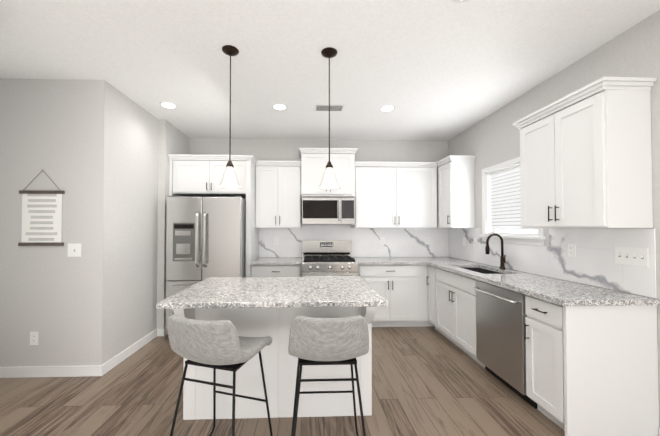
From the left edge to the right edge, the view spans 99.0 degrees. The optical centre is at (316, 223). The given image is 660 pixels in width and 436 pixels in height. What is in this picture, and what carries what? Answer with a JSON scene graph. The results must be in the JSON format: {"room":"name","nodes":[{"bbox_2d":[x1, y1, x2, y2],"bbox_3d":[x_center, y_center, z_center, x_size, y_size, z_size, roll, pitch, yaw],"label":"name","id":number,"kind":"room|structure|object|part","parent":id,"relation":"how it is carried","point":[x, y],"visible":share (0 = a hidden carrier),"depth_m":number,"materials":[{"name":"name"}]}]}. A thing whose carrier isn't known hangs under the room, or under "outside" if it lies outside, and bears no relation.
{"room":"kitchen","nodes":[
{"label":"kitchen","id":0,"kind":"room"},
{"bbox_2d":[0,78,91,366],"bbox_3d":[-2.917,0.026,2.691,1.530,2.790,0.120,0,-1,-2],"label":"wall","id":1,"kind":"structure","parent":0,"point":[46,124],"depth_m":2.64,"materials":[{"name":"paint"}]},
{"bbox_2d":[30,332,38,344],"bbox_3d":[-2.630,1.065,2.620,0.075,0.120,0.008,0,-1,-2],"label":"outlet","id":2,"kind":"object","parent":1,"relation":"attached to","point":[34,338],"visible":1,"depth_m":2.62,"materials":[{"name":"white plastic"}]},
{"bbox_2d":[18,170,64,245],"bbox_3d":[-2.575,-0.152,2.635,0.400,0.711,0.016,0,-1,-2],"label":"wall art","id":3,"kind":"object","parent":1,"relation":"attached to","point":[41,217],"visible":0.92,"depth_m":2.63,"materials":[{"name":"white paper"}]},
{"bbox_2d":[0,364,104,377],"bbox_3d":[-2.843,1.373,2.606,1.674,0.095,0.014,0,-1,-2],"label":"baseboard","id":4,"kind":"structure","parent":1,"relation":"attached to","point":[57,371],"depth_m":2.61,"materials":[{"name":"white wood"}]},
{"bbox_2d":[68,243,81,256],"bbox_3d":[-2.275,0.245,2.641,0.125,0.125,0.016,0,-1,-2],"label":"light switch","id":5,"kind":"object","parent":1,"relation":"attached to","point":[74,249],"visible":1,"depth_m":2.64,"materials":[{"name":"white plastic"}]},
{"bbox_2d":[88,80,188,364],"bbox_3d":[-2.065,0.039,3.517,0.210,2.790,1.710,0,-1,-2],"label":"wall","id":6,"kind":"structure","parent":0,"point":[97,151],"depth_m":2.99,"materials":[{"name":"paint"}]},
{"bbox_2d":[104,328,158,373],"bbox_3d":[-2.028,1.381,3.137,0.020,0.095,0.950,0,-1,-2],"label":"baseboard","id":7,"kind":"structure","parent":6,"relation":"attached to","point":[113,362],"depth_m":3.04,"materials":[{"name":"white wood"}]},
{"bbox_2d":[0,326,564,435],"bbox_3d":[-0.685,1.432,0.791,6.100,0.080,7.450,0,-1,-2],"label":"floor","id":8,"kind":"structure","parent":0,"point":[429,381],"depth_m":2.22,"materials":[{"name":"brown wood"}]},
{"bbox_2d":[165,196,245,335],"bbox_3d":[-1.429,0.546,3.891,0.923,1.787,0.891,0,-1,-2],"label":"refrigerator","id":9,"kind":"object","parent":8,"relation":"on","point":[205,237],"visible":0.62,"depth_m":3.52,"materials":[{"name":"silver metal"}]},
{"bbox_2d":[168,154,258,276],"bbox_3d":[-1.421,0.263,4.056,1.109,2.358,0.664,0,-1,-2],"label":"tall cabinet","id":10,"kind":"object","parent":8,"relation":"on","point":[191,175],"visible":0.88,"depth_m":3.78,"materials":[{"name":"white wood"}]},
{"bbox_2d":[168,315,272,435],"bbox_3d":[-0.549,0.942,1.632,0.453,0.915,0.503,0,-1,16],"label":"stool","id":11,"kind":"object","parent":8,"relation":"on","point":[219,344],"visible":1,"depth_m":1.44,"materials":[{"name":"fabric"}]},
{"bbox_3d":[-0.548,1.083,1.629,0.553,0.635,0.567,0,-1,-2],"label":"frame","id":12,"kind":"part","parent":11,"relation":"part of","materials":[{"name":"black metal"}]},
{"bbox_2d":[168,308,375,419],"bbox_3d":[-0.286,0.972,2.262,1.370,0.886,0.817,0,-1,-2],"label":"kitchen island","id":13,"kind":"object","parent":8,"relation":"on","point":[279,367],"depth_m":2.06,"materials":[{"name":"white wood"}]},
{"bbox_2d":[156,276,387,307],"bbox_3d":[-0.283,0.510,2.201,1.432,0.036,0.910,0,-1,-2],"label":"island countertop","id":14,"kind":"structure","parent":13,"relation":"on","point":[211,292],"depth_m":1.98,"materials":[{"name":"grey stone"}]},
{"bbox_2d":[250,257,301,276],"bbox_3d":[-0.560,0.982,4.085,0.674,0.922,0.645,0,-1,-2],"label":"base cabinet","id":15,"kind":"object","parent":8,"relation":"on","point":[278,267],"visible":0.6,"depth_m":3.81,"materials":[{"name":"white wood"}]},
{"bbox_2d":[288,315,368,435],"bbox_3d":[0.060,0.943,1.667,0.454,0.915,0.507,0,-1,-2],"label":"stool","id":16,"kind":"object","parent":8,"relation":"on","point":[329,341],"visible":1,"depth_m":1.47,"materials":[{"name":"fabric"}]},
{"bbox_3d":[0.060,1.083,1.665,0.444,0.635,0.458,0,-1,-2],"label":"frame","id":17,"kind":"part","parent":16,"relation":"part of","materials":[{"name":"black metal"}]},
{"bbox_2d":[301,240,357,276],"bbox_3d":[0.165,0.845,4.050,0.762,1.195,0.751,0,-1,-2],"label":"range","id":18,"kind":"object","parent":8,"relation":"on","point":[327,258],"visible":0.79,"depth_m":3.81,"materials":[{"name":"silver metal"}]},
{"bbox_2d":[358,265,415,326],"bbox_3d":[0.978,1.001,4.155,0.859,0.885,0.610,0,-1,-2],"label":"base cabinet","id":19,"kind":"object","parent":8,"relation":"on","point":[395,283],"depth_m":3.86,"materials":[{"name":"white wood"}]},
{"bbox_2d":[352,257,459,264],"bbox_3d":[1.337,0.540,4.157,1.577,0.036,0.644,0,-1,-2],"label":"countertop","id":20,"kind":"structure","parent":19,"relation":"on","point":[361,260],"depth_m":4.00,"materials":[{"name":"grey stone"}]},
{"bbox_2d":[428,265,447,328],"bbox_3d":[1.836,0.995,3.730,0.610,0.885,0.299,0,-1,-2],"label":"base cabinet","id":21,"kind":"object","parent":8,"relation":"on","point":[435,276],"depth_m":3.70,"materials":[{"name":"white wood"}]},
{"bbox_2d":[428,261,487,268],"bbox_3d":[1.820,0.533,3.696,0.645,0.036,0.313,0,-1,-2],"label":"countertop","id":22,"kind":"structure","parent":21,"relation":"on","point":[435,264],"depth_m":3.56,"materials":[{"name":"grey stone"}]},
{"bbox_2d":[436,285,484,367],"bbox_3d":[1.854,1.099,3.208,0.610,0.660,0.880,0,-1,-2],"label":"base cabinet","id":23,"kind":"object","parent":8,"relation":"on","point":[455,309],"depth_m":3.12,"materials":[{"name":"white wood"}]},
{"bbox_2d":[474,280,536,408],"bbox_3d":[1.835,0.975,2.463,0.650,0.878,0.604,0,-1,-2],"label":"dishwasher","id":24,"kind":"object","parent":8,"relation":"on","point":[501,315],"visible":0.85,"depth_m":2.38,"materials":[{"name":"silver metal"}]},
{"bbox_2d":[522,293,658,435],"bbox_3d":[1.897,0.968,1.985,0.610,0.885,0.348,0,-1,-2],"label":"base cabinet","id":25,"kind":"object","parent":8,"relation":"on","point":[591,360],"depth_m":1.82,"materials":[{"name":"white wood"}]},
{"bbox_2d":[468,273,659,304],"bbox_3d":[1.868,0.512,2.317,0.645,0.036,1.049,0,-1,-2],"label":"countertop","id":26,"kind":"structure","parent":25,"relation":"on","point":[559,292],"depth_m":2.07,"materials":[{"name":"grey stone"}]},
{"bbox_2d":[485,233,505,268],"bbox_3d":[2.009,0.306,3.154,0.222,0.398,0.091,0,-1,-2],"label":"faucet","id":27,"kind":"object","parent":26,"relation":"on","point":[502,258],"visible":1,"depth_m":3.16,"materials":[{"name":"brown metal"}]},
{"bbox_2d":[189,138,447,257],"bbox_3d":[0.017,0.054,4.505,4.440,2.790,0.120,0,-1,-2],"label":"wall","id":28,"kind":"structure","parent":0,"point":[367,150],"depth_m":4.46,"materials":[{"name":"paint"}]},
{"bbox_2d":[255,161,300,227],"bbox_3d":[-0.571,-0.425,4.249,0.663,0.975,0.359,0,-1,-2],"label":"upper cabinet","id":29,"kind":"object","parent":28,"relation":"attached to","point":[277,194],"visible":0.98,"depth_m":4.11,"materials":[{"name":"white wood"}]},
{"bbox_2d":[299,148,357,197],"bbox_3d":[0.159,-0.753,4.252,0.853,0.676,0.414,0,-1,-2],"label":"upper cabinet","id":30,"kind":"object","parent":28,"relation":"attached to","point":[314,161],"visible":0.77,"depth_m":4.08,"materials":[{"name":"white wood"}]},
{"bbox_2d":[302,195,354,224],"bbox_3d":[0.161,-0.201,4.203,0.758,0.420,0.476,0,-1,-2],"label":"microwave","id":31,"kind":"object","parent":30,"relation":"attached to","point":[328,209],"visible":1,"depth_m":4.02,"materials":[{"name":"silver metal"}]},
{"bbox_2d":[259,225,446,256],"bbox_3d":[0.605,0.266,4.458,3.028,0.515,0.008,0,-1,-2],"label":"tile backsplash","id":32,"kind":"structure","parent":28,"relation":"attached to","point":[365,242],"depth_m":4.46,"materials":[{"name":"stone"}]},
{"bbox_2d":[274,237,278,244],"bbox_3d":[-0.630,0.267,4.405,0.072,0.115,0.008,0,-1,-2],"label":"electrical outlet","id":33,"kind":"object","parent":32,"relation":"attached to","point":[276,240],"depth_m":4.40,"materials":[{"name":"white plastic"}]},
{"bbox_2d":[380,237,384,244],"bbox_3d":[1.039,0.268,4.463,0.072,0.115,0.008,0,-1,-2],"label":"electrical outlet","id":34,"kind":"object","parent":32,"relation":"attached to","point":[382,239],"depth_m":4.46,"materials":[{"name":"white plastic"}]},
{"bbox_2d":[351,161,437,227],"bbox_3d":[1.172,-0.425,4.309,1.235,0.975,0.359,0,-1,-2],"label":"upper cabinet","id":35,"kind":"object","parent":28,"relation":"attached to","point":[395,194],"visible":0.94,"depth_m":4.17,"materials":[{"name":"white wood"}]},
{"bbox_2d":[0,0,659,140],"bbox_3d":[-0.685,-1.437,0.835,6.100,0.080,7.450,0,-1,-2],"label":"ceiling","id":36,"kind":"structure","parent":0,"point":[438,70],"depth_m":2.29,"materials":[{"name":"paint"}]},
{"bbox_2d":[159,102,177,108],"bbox_3d":[-1.699,-1.357,3.225,0.188,0.006,0.188,0,-1,-2],"label":"recessed light","id":37,"kind":"object","parent":36,"relation":"in","point":[169,105],"visible":1,"depth_m":3.22,"materials":[{"name":"white plastic"}]},
{"bbox_2d":[217,45,241,188],"bbox_3d":[-0.684,-0.830,2.222,0.188,1.088,0.188,0,-1,-2],"label":"pendant light","id":38,"kind":"object","parent":36,"relation":"hanging from","point":[229,180],"visible":1,"depth_m":2.20,"materials":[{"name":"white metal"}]},
{"bbox_2d":[272,103,287,109],"bbox_3d":[-0.430,-1.356,3.270,0.188,0.006,0.188,0,-1,-2],"label":"recessed light","id":39,"kind":"object","parent":36,"relation":"in","point":[278,106],"visible":1,"depth_m":3.25,"materials":[{"name":"white plastic"}]},
{"bbox_2d":[314,104,344,110],"bbox_3d":[0.145,-1.354,3.290,0.340,0.009,0.170,0,-1,-2],"label":"ceiling vent","id":40,"kind":"object","parent":36,"relation":"in","point":[323,107],"visible":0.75,"depth_m":3.27,"materials":[{"name":"white metal"}]},
{"bbox_2d":[318,47,340,189],"bbox_3d":[0.100,-0.830,2.249,0.188,1.088,0.188,0,-1,-2],"label":"pendant light","id":41,"kind":"object","parent":36,"relation":"hanging from","point":[329,181],"visible":1,"depth_m":2.22,"materials":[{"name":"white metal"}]},
{"bbox_2d":[379,105,395,111],"bbox_3d":[0.830,-1.355,3.314,0.188,0.006,0.188,0,-1,-2],"label":"recessed light","id":42,"kind":"object","parent":36,"relation":"in","point":[387,108],"visible":1,"depth_m":3.31,"materials":[{"name":"white"}]},
{"bbox_2d":[452,0,468,2],"bbox_3d":[0.887,-1.381,1.665,0.188,0.006,0.188,0,-1,-2],"label":"recessed light","id":43,"kind":"object","parent":36,"relation":"in","point":[459,1],"visible":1,"depth_m":1.74,"materials":[{"name":"white"}]},
{"bbox_2d":[448,269,483,292],"bbox_3d":[1.656,0.643,3.182,0.004,0.200,0.721,0,-1,-2],"label":"drawer front","id":44,"kind":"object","parent":0,"relation":"attached to","point":[461,280],"depth_m":3.02,"materials":[{"name":"white wood"}]},
{"bbox_2d":[460,269,475,272],"bbox_3d":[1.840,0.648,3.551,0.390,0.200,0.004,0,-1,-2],"label":"countertop","id":45,"kind":"structure","parent":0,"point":[461,270],"depth_m":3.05,"materials":[{"name":"grey stone"}]},
{"bbox_2d":[476,269,495,272],"bbox_3d":[2.050,0.643,3.196,0.004,0.200,0.721,0,-1,-2],"label":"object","id":46,"kind":"structure","parent":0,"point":[477,270],"depth_m":3.38,"materials":[{"name":"grey stone"}]},
{"bbox_2d":[448,10,659,427],"bbox_3d":[2.305,-0.002,0.858,0.120,2.790,7.330,0,-1,-2],"label":"wall","id":47,"kind":"structure","parent":0,"point":[492,139],"depth_m":2.32,"materials":[{"name":"paint"}]},
{"bbox_2d":[437,155,475,227],"bbox_3d":[1.948,-0.427,4.146,0.359,0.975,0.741,0,-1,-2],"label":"upper cabinet","id":48,"kind":"object","parent":47,"relation":"attached to","point":[455,191],"visible":0.98,"depth_m":3.81,"materials":[{"name":"white wood"}]},
{"bbox_2d":[479,157,544,245],"bbox_3d":[2.205,-0.247,3.175,0.180,0.928,0.960,0,-1,-2],"label":"window","id":49,"kind":"structure","parent":47,"relation":"in","point":[529,239],"depth_m":3.35,"materials":[{"name":"white"}]},
{"bbox_2d":[489,164,536,234],"bbox_3d":[2.220,-0.266,3.175,0.040,0.758,0.784,0,-1,-2],"label":"window blinds","id":50,"kind":"object","parent":49,"relation":"attached to","point":[505,189],"visible":0.67,"depth_m":3.28,"materials":[{"name":"white plastic"}]},
{"label":"window daylight panel","id":51,"kind":"part","parent":49,"relation":"part of","materials":[{"name":"white"}]},
{"bbox_2d":[447,228,656,297],"bbox_3d":[2.160,0.276,3.170,0.008,0.455,2.670,0,-1,-2],"label":"tile backsplash","id":52,"kind":"structure","parent":47,"relation":"attached to","point":[592,263],"depth_m":2.34,"materials":[{"name":"stone"}]},
{"bbox_2d":[568,244,575,257],"bbox_3d":[2.178,0.227,2.406,0.008,0.115,0.072,0,-1,-2],"label":"electrical outlet","id":53,"kind":"object","parent":52,"relation":"attached to","point":[571,247],"depth_m":2.40,"materials":[{"name":"white plastic"}]},
{"bbox_2d":[615,246,648,266],"bbox_3d":[2.189,0.225,1.966,0.016,0.125,0.200,0,-1,-2],"label":"light switch","id":54,"kind":"object","parent":52,"relation":"attached to","point":[634,256],"depth_m":1.95,"materials":[{"name":"white plastic"}]},
{"bbox_2d":[513,77,656,227],"bbox_3d":[2.015,-0.457,2.218,0.359,0.975,0.803,0,-1,-2],"label":"upper cabinet","id":55,"kind":"object","parent":47,"relation":"attached to","point":[586,156],"visible":1,"depth_m":1.93,"materials":[{"name":"white wood"}]}
]}

